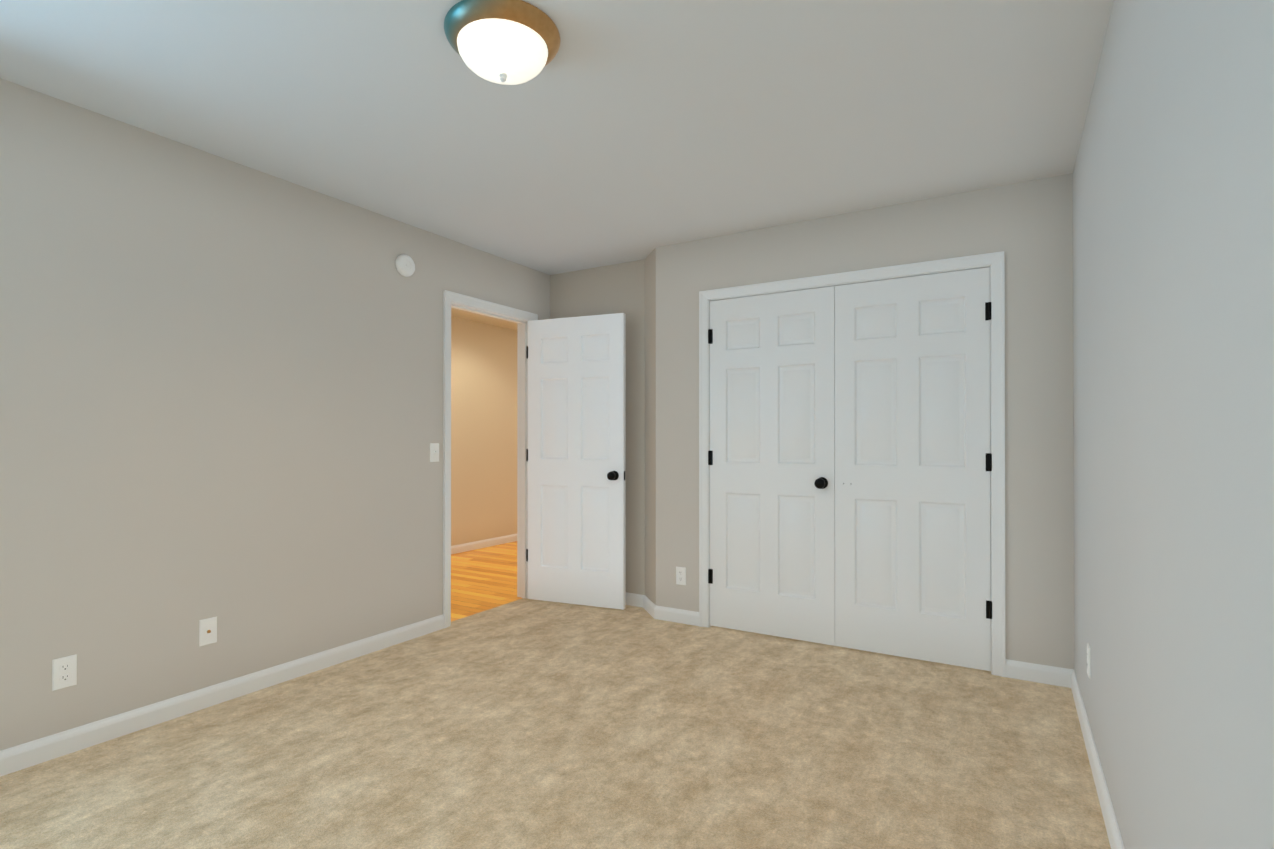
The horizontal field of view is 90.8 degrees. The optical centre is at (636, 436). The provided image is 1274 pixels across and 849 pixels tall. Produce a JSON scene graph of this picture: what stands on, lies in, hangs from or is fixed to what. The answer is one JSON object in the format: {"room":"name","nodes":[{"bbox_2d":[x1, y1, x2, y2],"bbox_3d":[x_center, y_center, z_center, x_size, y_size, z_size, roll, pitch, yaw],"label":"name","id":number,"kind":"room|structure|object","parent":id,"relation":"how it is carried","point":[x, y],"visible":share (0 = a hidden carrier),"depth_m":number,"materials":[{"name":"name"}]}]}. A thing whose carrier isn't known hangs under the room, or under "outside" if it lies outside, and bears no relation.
{"room":"empty bedroom","nodes":[
{"label":"empty bedroom","id":0,"kind":"room"},
{"bbox_2d":[0,78,549,750],"bbox_3d":[-1.926,-0.034,2.829,0.120,2.440,4.970,0,0,31],"label":"wall","id":1,"kind":"structure","parent":0,"point":[222,388],"depth_m":2.73,"materials":[{"name":"beige paint"}]},
{"bbox_2d":[52,654,76,690],"bbox_3d":[-2.135,0.879,2.346,0.007,0.114,0.070,0,0,31],"label":"outlet","id":2,"kind":"object","parent":1,"relation":"attached to","point":[64,672],"visible":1,"depth_m":2.34,"materials":[{"name":"plastic"}]},
{"bbox_2d":[199,616,216,646],"bbox_3d":[-1.883,0.856,2.765,0.014,0.114,0.070,0,0,31],"label":"outlet","id":3,"kind":"object","parent":1,"relation":"attached to","point":[207,630],"visible":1,"depth_m":2.76,"materials":[{"name":"plastic"}]},
{"bbox_2d":[395,254,414,276],"bbox_3d":[-1.345,-1.000,3.663,0.034,0.128,0.128,0,0,31],"label":"smoke detector","id":4,"kind":"object","parent":1,"relation":"attached to","point":[405,265],"visible":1,"depth_m":3.65,"materials":[{"name":"plastic"}]},
{"bbox_2d":[430,443,438,461],"bbox_3d":[-1.235,0.096,3.855,0.023,0.114,0.070,0,0,31],"label":"light switch","id":5,"kind":"object","parent":1,"relation":"attached to","point":[434,452],"visible":1,"depth_m":3.85,"materials":[{"name":"plastic"}]},
{"bbox_2d":[443,290,537,627],"bbox_3d":[-1.035,0.140,4.336,0.158,2.107,0.892,0,0,31],"label":"door frame","id":6,"kind":"structure","parent":1,"relation":"attached to","point":[449,297],"depth_m":4.37,"materials":[{"name":"white wood"}]},
{"bbox_2d":[526,313,625,609],"bbox_3d":[-0.440,0.167,4.500,0.805,2.030,0.206,0,0,31],"label":"entry door","id":7,"kind":"structure","parent":6,"relation":"attached to","point":[576,460],"depth_m":4.43,"materials":[{"name":"paint"}]},
{"bbox_2d":[0,592,1124,848],"bbox_3d":[-0.454,1.139,1.952,3.300,0.086,4.730,0,0,31],"label":"baseboard","id":8,"kind":"structure","parent":1,"relation":"attached to","point":[36,752],"depth_m":2.75,"materials":[{"name":"white wood"}]},
{"bbox_2d":[451,316,516,545],"bbox_3d":[-1.971,-0.017,6.441,0.120,2.440,6.940,0,0,31],"label":"wall","id":9,"kind":"structure","parent":0,"point":[483,431],"depth_m":6.82,"materials":[{"name":"beige paint"}]},
{"bbox_2d":[451,533,516,554],"bbox_3d":[-1.914,1.159,6.402,0.013,0.086,6.700,0,0,31],"label":"baseboard","id":10,"kind":"structure","parent":9,"relation":"attached to","point":[469,546],"depth_m":6.79,"materials":[{"name":"white wood"}]},
{"bbox_2d":[451,541,521,621],"bbox_3d":[-1.188,1.252,5.972,1.940,0.096,6.940,0,0,31],"label":"floor","id":11,"kind":"structure","parent":0,"point":[483,579],"depth_m":5.29,"materials":[{"name":"orange wood"}]},
{"bbox_2d":[0,598,1110,848],"bbox_3d":[-0.296,1.233,2.160,3.480,0.100,5.490,0,0,31],"label":"floor carpet","id":12,"kind":"object","parent":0,"point":[528,724],"visible":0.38,"depth_m":2.33,"materials":[{"name":"beige carpet"}]},
{"bbox_2d":[0,0,1113,330],"bbox_3d":[-0.226,-1.298,4.193,5.420,0.100,9.040,0,0,31],"label":"ceiling","id":13,"kind":"structure","parent":0,"point":[612,132],"depth_m":2.36,"materials":[{"name":"paint"}]},
{"bbox_2d":[444,0,560,84],"bbox_3d":[-0.418,-1.183,1.965,0.356,0.149,0.356,0,0,31],"label":"flush-mount light","id":14,"kind":"object","parent":13,"relation":"attached to","point":[509,42],"visible":1,"depth_m":1.88,"materials":[{"name":"white glass"}]},
{"bbox_2d":[550,173,1073,668],"bbox_3d":[0.679,-0.028,3.989,3.420,2.440,0.320,0,0,31],"label":"wall","id":15,"kind":"structure","parent":0,"point":[1026,227],"depth_m":3.39,"materials":[{"name":"beige paint"}]},
{"bbox_2d":[676,566,685,584],"bbox_3d":[0.281,0.892,4.030,0.070,0.114,0.007,0,0,31],"label":"outlet","id":16,"kind":"object","parent":15,"relation":"attached to","point":[680,575],"visible":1,"depth_m":4.03,"materials":[{"name":"plastic"}]},
{"bbox_2d":[708,286,834,645],"bbox_3d":[0.772,0.163,3.727,0.772,2.030,0.110,0,0,31],"label":"closet door","id":17,"kind":"structure","parent":15,"relation":"in","point":[771,463],"depth_m":3.73,"materials":[{"name":"white wood"}]},
{"bbox_2d":[699,251,1005,676],"bbox_3d":[1.144,0.158,3.596,1.572,2.063,0.124,0,0,31],"label":"door frame","id":18,"kind":"structure","parent":15,"relation":"attached to","point":[829,286],"depth_m":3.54,"materials":[{"name":"white wood"}]},
{"bbox_2d":[835,267,991,670],"bbox_3d":[1.454,0.162,3.359,0.772,2.030,0.048,0,0,31],"label":"closet door","id":19,"kind":"structure","parent":15,"relation":"in","point":[913,462],"depth_m":3.33,"materials":[{"name":"white wood"}]},
{"bbox_2d":[1073,0,1273,848],"bbox_3d":[1.149,-0.040,1.310,0.120,2.440,5.490,0,0,31],"label":"wall","id":20,"kind":"structure","parent":0,"point":[1173,323],"depth_m":1.13,"materials":[{"name":"beige paint"}]},
{"bbox_2d":[1087,643,1090,678],"bbox_3d":[1.724,0.855,2.401,0.007,0.114,0.070,0,0,31],"label":"outlet","id":21,"kind":"object","parent":20,"relation":"attached to","point":[1088,663],"visible":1,"depth_m":2.38,"materials":[{"name":"plastic"}]}
]}

